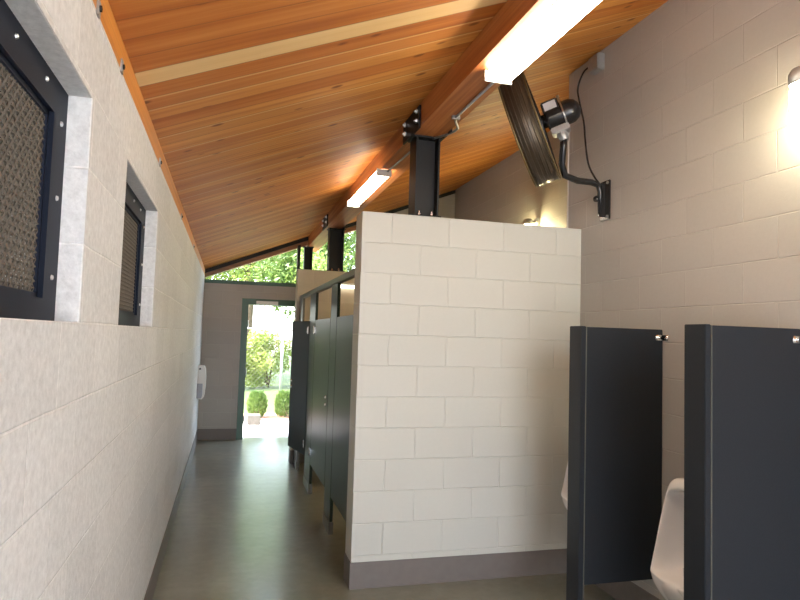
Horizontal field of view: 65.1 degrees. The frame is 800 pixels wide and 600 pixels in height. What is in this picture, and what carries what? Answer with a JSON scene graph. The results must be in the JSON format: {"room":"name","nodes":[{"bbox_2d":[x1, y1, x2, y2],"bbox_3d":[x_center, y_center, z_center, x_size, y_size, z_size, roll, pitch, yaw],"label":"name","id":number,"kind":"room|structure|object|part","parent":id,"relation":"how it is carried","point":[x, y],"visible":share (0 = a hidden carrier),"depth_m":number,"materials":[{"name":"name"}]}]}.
{"room":"public restroom","nodes":[
{"label":"public restroom","id":0,"kind":"room"},
{"bbox_2d":[0,0,204,599],"bbox_3d":[-1.506,0.558,3.631,0.200,2.452,11.847,3,-4,-15],"label":"wall","id":1,"kind":"structure","parent":0,"point":[99,415],"depth_m":1.82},
{"bbox_2d":[0,0,68,320],"bbox_3d":[-0.808,-0.269,1.119,0.143,0.594,1.017,3,-4,-15],"label":"window","id":2,"kind":"structure","parent":1,"relation":"in","point":[33,102],"depth_m":1.39,"materials":[{"name":"metal"}]},
{"bbox_2d":[118,182,145,325],"bbox_3d":[-1.235,-0.189,2.674,0.143,0.594,1.015,3,-4,-15],"label":"window","id":3,"kind":"structure","parent":1,"relation":"in","point":[134,213],"depth_m":2.90,"materials":[{"name":"metal"}]},
{"bbox_2d":[93,0,204,274],"bbox_3d":[-1.423,-0.706,3.719,0.133,0.110,11.847,3,-4,-15],"label":"board","id":4,"kind":"object","parent":1,"relation":"on","point":[104,13],"visible":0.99,"depth_m":2.35,"materials":[{"name":"wood"}]},
{"bbox_2d":[144,429,197,599],"bbox_3d":[-1.441,1.706,3.590,0.007,0.162,11.847,3,-4,-15],"label":"baseboard","id":5,"kind":"structure","parent":1,"relation":"attached to","point":[151,587],"depth_m":4.66,"materials":[{"name":"grey paint"}]},
{"bbox_2d":[196,365,205,398],"bbox_3d":[-2.750,1.136,8.684,0.109,0.455,0.285,3,-4,-15],"label":"dispenser","id":6,"kind":"object","parent":1,"relation":"attached to","point":[201,378],"visible":0.98,"depth_m":8.56,"materials":[{"name":"white plastic"}]},
{"bbox_2d":[196,384,202,397],"bbox_3d":[-2.735,1.241,8.542,0.072,0.200,0.014,3,-4,-15],"label":"tray","id":7,"kind":"object","parent":6,"relation":"on","point":[199,386],"depth_m":8.54,"materials":[{"name":"grey plastic"}]},
{"bbox_2d":[197,283,295,428],"bbox_3d":[-1.092,1.003,9.977,4.373,2.345,0.200,3,-4,-15],"label":"wall","id":8,"kind":"structure","parent":0,"point":[222,304],"depth_m":9.45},
{"bbox_2d":[197,429,235,439],"bbox_3d":[-2.740,2.009,9.365,0.563,0.165,0.007,3,-4,-15],"label":"baseboard","id":9,"kind":"structure","parent":8,"relation":"attached to","point":[203,434],"depth_m":9.36,"materials":[{"name":"grey paint"}]},
{"bbox_2d":[236,298,294,439],"bbox_3d":[-1.899,1.069,9.736,1.170,2.135,0.230,3,-4,-15],"label":"door frame","id":10,"kind":"structure","parent":8,"relation":"in","point":[245,301],"depth_m":9.52,"materials":[{"name":"green paint"}]},
{"bbox_2d":[204,190,455,286],"bbox_3d":[-0.929,-1.092,10.119,4.173,1.862,0.200,3,-4,-15],"label":"window","id":11,"kind":"structure","parent":8,"relation":"in","point":[298,244],"depth_m":9.77,"materials":[{"name":"green paint"}]},
{"bbox_3d":[-1.053,-0.195,10.039,3.973,0.055,0.200,3,-4,-15],"label":"sill plate","id":12,"kind":"part","parent":11,"relation":"part of","materials":[{"name":"green paint"}]},
{"bbox_2d":[303,246,313,269],"bbox_3d":[-1.467,-0.541,9.948,0.170,0.600,0.120,3,-4,-15],"label":"steel post","id":13,"kind":"object","parent":11,"relation":"on","point":[308,251],"visible":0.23,"depth_m":9.95,"materials":[{"name":"black metal"}]},
{"bbox_2d":[289,269,354,449],"bbox_3d":[-0.019,0.891,8.339,2.776,2.438,0.200,3,-4,-15],"label":"wall partition","id":14,"kind":"structure","parent":0,"point":[306,280],"depth_m":8.02,"materials":[{"name":"beige paint"}]},
{"bbox_2d":[288,448,304,463],"bbox_3d":[-0.056,2.025,8.267,2.784,0.165,0.207,3,-4,-15],"label":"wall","id":15,"kind":"structure","parent":14,"relation":"attached to","point":[291,452],"depth_m":7.83,"materials":[{"name":"grey paint"}]},
{"bbox_2d":[322,214,345,271],"bbox_3d":[-0.858,-0.766,8.136,0.297,0.794,0.390,3,-4,-15],"label":"steel post","id":16,"kind":"object","parent":14,"relation":"on","point":[335,249],"visible":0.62,"depth_m":8.18,"materials":[{"name":"black metal"}]},
{"bbox_3d":[-0.969,-1.002,8.118,0.012,0.153,0.390,3,-4,-15],"label":"plate","id":17,"kind":"part","parent":16,"relation":"part of","materials":[{"name":"black paint"}]},
{"bbox_2d":[341,283,353,288],"bbox_3d":[-0.593,-0.181,8.107,0.500,0.065,0.050,3,-4,-15],"label":"strip light","id":18,"kind":"object","parent":14,"relation":"attached to","point":[343,285],"visible":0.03,"depth_m":8.06,"materials":[{"name":"white plastic"}]},
{"bbox_2d":[152,437,615,599],"bbox_3d":[0.466,1.935,4.103,4.373,0.120,12.247,3,-4,-15],"label":"floor","id":19,"kind":"structure","parent":0,"point":[247,526],"depth_m":4.73,"materials":[{"name":"concrete"}]},
{"bbox_2d":[288,268,354,534],"bbox_3d":[0.453,0.960,6.409,2.854,2.100,3.760,3,-4,-15],"label":"partition","id":20,"kind":"object","parent":19,"relation":"on","point":[321,352],"depth_m":5.62,"materials":[{"name":"metal"}]},
{"bbox_3d":[-1.148,0.973,7.138,0.025,1.464,0.640,3,-4,-26],"label":"door","id":21,"kind":"part","parent":20,"relation":"part of","materials":[{"name":"black metal"}]},
{"bbox_3d":[-0.750,0.912,5.925,0.025,1.464,0.980,3,-4,-15],"label":"door","id":22,"kind":"part","parent":20,"relation":"part of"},
{"bbox_3d":[-0.751,-0.120,6.134,0.050,0.050,3.760,3,-4,-15],"label":"head rail","id":23,"kind":"part","parent":20,"relation":"part of","materials":[{"name":"metal"}]},
{"bbox_3d":[-0.412,0.849,4.697,0.025,1.464,0.890,3,-4,-15],"label":"door","id":24,"kind":"part","parent":20,"relation":"part of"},
{"bbox_2d":[566,326,667,599],"bbox_3d":[1.241,1.011,3.572,0.551,1.707,0.128,2,-3,-11],"label":"screen","id":25,"kind":"object","parent":19,"relation":"on","point":[614,508],"visible":0.97,"depth_m":3.53,"materials":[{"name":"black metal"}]},
{"bbox_2d":[684,324,799,599],"bbox_3d":[1.496,0.966,2.694,0.526,1.707,0.129,2,-3,-10],"label":"screen","id":26,"kind":"object","parent":19,"relation":"on","point":[742,384],"visible":1,"depth_m":2.67,"materials":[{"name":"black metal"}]},
{"bbox_2d":[108,0,667,268],"bbox_3d":[0.588,-1.541,4.055,5.673,2.432,13.347,3,-4,-15],"label":"ceiling","id":27,"kind":"structure","parent":0,"point":[264,114],"depth_m":3.37,"materials":[{"name":"brown wood"}]},
{"bbox_2d":[345,211,580,562],"bbox_3d":[0.474,0.669,4.374,1.626,2.438,0.200,3,-4,-15],"label":"wall","id":28,"kind":"structure","parent":0,"point":[459,427],"depth_m":4.25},
{"bbox_2d":[402,105,451,216],"bbox_3d":[0.180,-0.962,4.320,0.274,0.794,0.390,3,-4,-15],"label":"steel post","id":29,"kind":"object","parent":28,"relation":"on","point":[424,172],"visible":0.67,"depth_m":4.36,"materials":[{"name":"black metal"}]},
{"bbox_3d":[0.080,-1.198,4.304,0.012,0.153,0.390,3,-4,-15],"label":"plate","id":30,"kind":"part","parent":29,"relation":"part of","materials":[{"name":"black paint"}]},
{"bbox_3d":[0.177,-1.119,4.384,0.210,0.010,0.160,3,-4,-15],"label":"cap plate","id":31,"kind":"part","parent":29,"relation":"part of","materials":[{"name":"black paint"}]},
{"bbox_3d":[0.160,-0.570,4.351,0.210,0.012,0.160,3,-4,-15],"label":"plate","id":32,"kind":"part","parent":29,"relation":"part of","materials":[{"name":"black paint"}]},
{"bbox_2d":[306,0,557,251],"bbox_3d":[0.173,-1.245,4.393,0.210,0.242,12.647,3,-4,-15],"label":"roof beam","id":33,"kind":"structure","parent":29,"relation":"on","point":[465,79],"depth_m":3.65,"materials":[{"name":"brown wood"}]},
{"bbox_2d":[347,169,391,206],"bbox_3d":[-0.305,-1.022,5.815,0.129,0.062,1.312,3,-4,-15],"label":"ceiling light","id":34,"kind":"object","parent":33,"relation":"attached to","point":[380,175],"visible":0.99,"depth_m":5.60,"materials":[{"name":"white plastic"}]},
{"bbox_2d":[387,82,494,171],"bbox_3d":[0.274,-1.118,4.234,0.146,0.024,2.047,3,-4,-18],"label":"conduit","id":35,"kind":"object","parent":33,"relation":"attached to","point":[455,118],"visible":0.87,"depth_m":3.89,"materials":[{"name":"metal"}]},
{"bbox_2d":[485,0,601,84],"bbox_3d":[0.671,-1.182,2.644,0.151,0.062,1.232,3,-4,-15],"label":"ceiling light","id":36,"kind":"object","parent":33,"relation":"attached to","point":[563,15],"visible":1,"depth_m":2.76,"materials":[{"name":"white plastic"}]},
{"bbox_2d":[343,548,566,589],"bbox_3d":[0.438,1.803,4.302,1.633,0.165,0.207,3,-4,-15],"label":"baseboard","id":37,"kind":"structure","parent":28,"relation":"attached to","point":[388,573],"depth_m":4.17,"materials":[{"name":"grey paint"}]},
{"bbox_2d":[455,131,567,227],"bbox_3d":[1.745,0.018,7.678,0.200,4.207,5.827,3,-4,-15],"label":"wall","id":38,"kind":"structure","parent":0,"point":[505,192],"depth_m":8.39,"materials":[{"name":"beige paint"}]},
{"bbox_2d":[523,218,539,225],"bbox_3d":[1.592,-0.872,7.627,0.202,0.262,0.124,3,-4,-15],"label":"wall lamp","id":39,"kind":"object","parent":38,"relation":"attached to","point":[536,221],"visible":0.52,"depth_m":7.60,"materials":[{"name":"metal"}]},
{"bbox_2d":[568,0,799,599],"bbox_3d":[2.171,-0.093,1.754,0.200,3.750,6.220,3,-4,-15],"label":"wall","id":40,"kind":"structure","parent":0,"point":[694,133],"depth_m":3.50,"materials":[{"name":"beige brick"}]},
{"bbox_2d":[498,71,610,221],"bbox_3d":[0.920,-1.049,4.217,0.919,0.976,0.594,4,-4,-38],"label":"wall fan","id":41,"kind":"object","parent":40,"relation":"attached to","point":[528,127],"visible":0.89,"depth_m":3.96,"materials":[{"name":"brown metal"}]},
{"bbox_2d":[523,73,558,171],"bbox_3d":[0.933,-1.171,4.149,0.253,0.729,0.768,0,-4,23],"label":"grille","id":42,"kind":"object","parent":41,"relation":"attached to","point":[538,155],"depth_m":3.89,"materials":[{"name":"black metal"}]},
{"bbox_3d":[0.970,-1.262,4.060,0.093,0.075,0.002,0,-4,20],"label":"rating plate","id":43,"kind":"part","parent":41,"relation":"part of","materials":[{"name":"silver metal"}]},
{"bbox_3d":[1.054,-1.212,4.107,0.258,0.201,0.160,0,-4,20],"label":"motor","id":44,"kind":"part","parent":41,"relation":"part of","materials":[{"name":"black metal"}]},
{"bbox_3d":[1.196,-0.820,4.196,0.397,0.453,0.099,4,-4,-33],"label":"arm","id":45,"kind":"part","parent":41,"relation":"part of","materials":[{"name":"black metal"}]},
{"bbox_3d":[1.339,-0.682,4.240,0.063,0.043,0.043,4,-4,-34],"label":"tension knob","id":46,"kind":"part","parent":41,"relation":"part of","materials":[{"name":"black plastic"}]},
{"bbox_2d":[561,463,567,508],"bbox_3d":[1.241,1.115,3.991,0.310,0.926,0.364,3,-4,-15],"label":"urinal","id":47,"kind":"object","parent":40,"relation":"attached to","point":[564,493],"visible":0.07,"depth_m":4.09,"materials":[{"name":"white ceramic"}]},
{"bbox_2d":[567,133,568,227],"bbox_3d":[1.281,-0.947,4.770,0.011,0.882,0.011,1,-3,7],"label":"trim","id":48,"kind":"structure","parent":40,"relation":"attached to","point":[568,133],"depth_m":4.76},
{"bbox_2d":[588,52,604,74],"bbox_3d":[1.381,-1.664,4.426,0.060,0.115,0.150,3,-4,-15],"label":"outlet box","id":49,"kind":"object","parent":40,"relation":"attached to","point":[596,62],"visible":1,"depth_m":4.37,"materials":[{"name":"metal"}]},
{"bbox_2d":[577,67,599,182],"bbox_3d":[1.343,-1.224,4.446,0.030,0.906,0.291,3,-4,-20],"label":"power cord","id":50,"kind":"object","parent":49,"relation":"hanging from","point":[592,173],"visible":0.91,"depth_m":4.50,"materials":[{"name":"black plastic"}]},
{"bbox_3d":[1.358,-1.666,4.405,0.005,0.105,0.110,3,-4,-15],"label":"plate","id":51,"kind":"part","parent":49,"relation":"part of","materials":[{"name":"metal"}]},
{"bbox_2d":[594,581,659,599],"bbox_3d":[2.044,1.687,1.524,0.007,0.162,6.020,3,-4,-15],"label":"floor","id":52,"kind":"structure","parent":40,"relation":"attached to","point":[627,590],"depth_m":3.87,"materials":[{"name":"grey concrete"}]},
{"bbox_2d":[650,478,683,599],"bbox_3d":[1.475,1.230,3.115,0.310,0.926,0.364,3,-4,-15],"label":"urinal","id":53,"kind":"object","parent":40,"relation":"attached to","point":[667,564],"visible":0.42,"depth_m":3.22,"materials":[{"name":"white ceramic"}]},
{"bbox_2d":[788,66,799,123],"bbox_3d":[1.752,-0.873,2.660,0.202,0.262,0.124,3,-4,-15],"label":"wall lamp","id":54,"kind":"object","parent":40,"relation":"attached to","point":[794,75],"visible":1,"depth_m":2.64,"materials":[{"name":"glass"}]},
{"bbox_3d":[1.713,-0.829,2.647,0.112,0.172,0.112,3,-4,-15],"label":"globe","id":55,"kind":"part","parent":54,"relation":"part of","materials":[{"name":"white glass"}]},
{"label":"outside","id":56,"kind":"structure","parent":0,"visible":0},
{"bbox_2d":[244,351,290,412],"bbox_3d":[-4.824,3.747,36.095,70.000,0.190,47.553,3,-4,-15],"label":"ground","id":57,"kind":"structure","parent":56,"point":[270,408],"depth_m":18.61,"materials":[{"name":"green plant"}]},
{"bbox_2d":[205,262,266,281],"bbox_3d":[-8.739,-2.151,28.130,8.020,10.412,7.986,2,-3,-10],"label":"tree","id":58,"kind":"object","parent":57,"relation":"on","point":[256,262],"visible":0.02,"depth_m":26.69,"materials":[{"name":"green plant"}]},
{"bbox_2d":[206,258,291,355],"bbox_3d":[-5.396,-1.610,22.176,6.593,8.825,6.065,3,-4,-20],"label":"tree","id":59,"kind":"object","parent":57,"relation":"on","point":[250,307],"visible":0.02,"depth_m":22.20,"materials":[{"name":"green plant"}]},
{"bbox_3d":[-5.454,-2.803,22.279,6.402,6.437,6.313,3,-4,-15],"label":"crown","id":60,"kind":"part","parent":59,"relation":"part of","materials":[{"name":"green plant"}]},
{"bbox_2d":[244,413,288,420],"bbox_3d":[-1.426,2.384,12.439,20.000,0.162,0.950,3,-4,-15],"label":"mulch bed","id":61,"kind":"object","parent":57,"relation":"on","point":[267,416],"visible":0.02,"depth_m":11.92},
{"bbox_2d":[246,390,267,415],"bbox_3d":[-2.725,1.980,11.940,0.436,0.535,0.421,3,-4,-15],"label":"shrub","id":62,"kind":"object","parent":61,"relation":"on","point":[257,397],"visible":0.97,"depth_m":11.85,"materials":[{"name":"green plant"}]},
{"bbox_2d":[274,390,289,416],"bbox_3d":[-2.210,1.998,12.065,0.457,0.546,0.472,3,-4,-15],"label":"shrub","id":63,"kind":"object","parent":61,"relation":"on","point":[283,397],"visible":0.7,"depth_m":11.95,"materials":[{"name":"green plant"}]},
{"bbox_2d":[245,327,291,387],"bbox_3d":[-4.131,1.755,19.245,1.281,1.844,2.187,1,-4,17],"label":"bush","id":64,"kind":"object","parent":57,"relation":"on","point":[255,365],"visible":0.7,"depth_m":18.72,"materials":[{"name":"green plant"}]},
{"bbox_2d":[245,328,291,398],"bbox_3d":[-1.926,1.663,16.207,15.820,1.781,0.070,3,-4,-15],"label":"wire fence","id":65,"kind":"object","parent":57,"relation":"on","point":[263,329],"visible":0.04,"depth_m":15.87,"materials":[{"name":"metal"}]},
{"bbox_3d":[-1.901,0.804,16.258,15.750,0.044,0.044,3,-4,-15],"label":"rail","id":66,"kind":"part","parent":65,"relation":"part of","materials":[{"name":"metal"}]},
{"bbox_3d":[-3.011,1.612,15.911,0.065,1.780,0.065,1,-3,7],"label":"fence post","id":67,"kind":"part","parent":65,"relation":"part of","materials":[{"name":"metal"}]},
{"bbox_2d":[233,231,355,324],"bbox_3d":[-2.417,-1.371,20.202,5.971,8.295,4.666,3,-4,-15],"label":"tree","id":68,"kind":"object","parent":57,"relation":"on","point":[284,271],"visible":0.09,"depth_m":18.93,"materials":[{"name":"green plant"}]},
{"bbox_2d":[292,248,354,282],"bbox_3d":[-2.171,0.521,17.706,1.960,4.250,1.954,3,-4,-15],"label":"tree","id":69,"kind":"object","parent":57,"relation":"on","point":[319,265],"visible":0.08,"depth_m":17.59,"materials":[{"name":"green plant"}]},
{"bbox_2d":[343,232,355,270],"bbox_3d":[-3.105,-3.043,27.785,7.381,12.487,7.747,1,-3,5],"label":"tree","id":70,"kind":"object","parent":57,"relation":"on","point":[350,232],"visible":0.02,"depth_m":28.14,"materials":[{"name":"green plant"}]},
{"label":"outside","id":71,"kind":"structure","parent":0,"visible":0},
{"bbox_2d":[243,420,288,436],"bbox_3d":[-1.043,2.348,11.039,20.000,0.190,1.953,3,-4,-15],"label":"pavement","id":72,"kind":"structure","parent":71,"point":[266,428],"depth_m":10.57,"materials":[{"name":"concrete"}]},
{"bbox_2d":[247,413,260,424],"bbox_3d":[-2.617,2.132,11.201,0.230,0.165,0.330,3,-4,-15],"label":"stone block","id":73,"kind":"object","parent":72,"relation":"on","point":[252,418],"visible":1,"depth_m":11.05,"materials":[{"name":"beige stone"}]}
]}

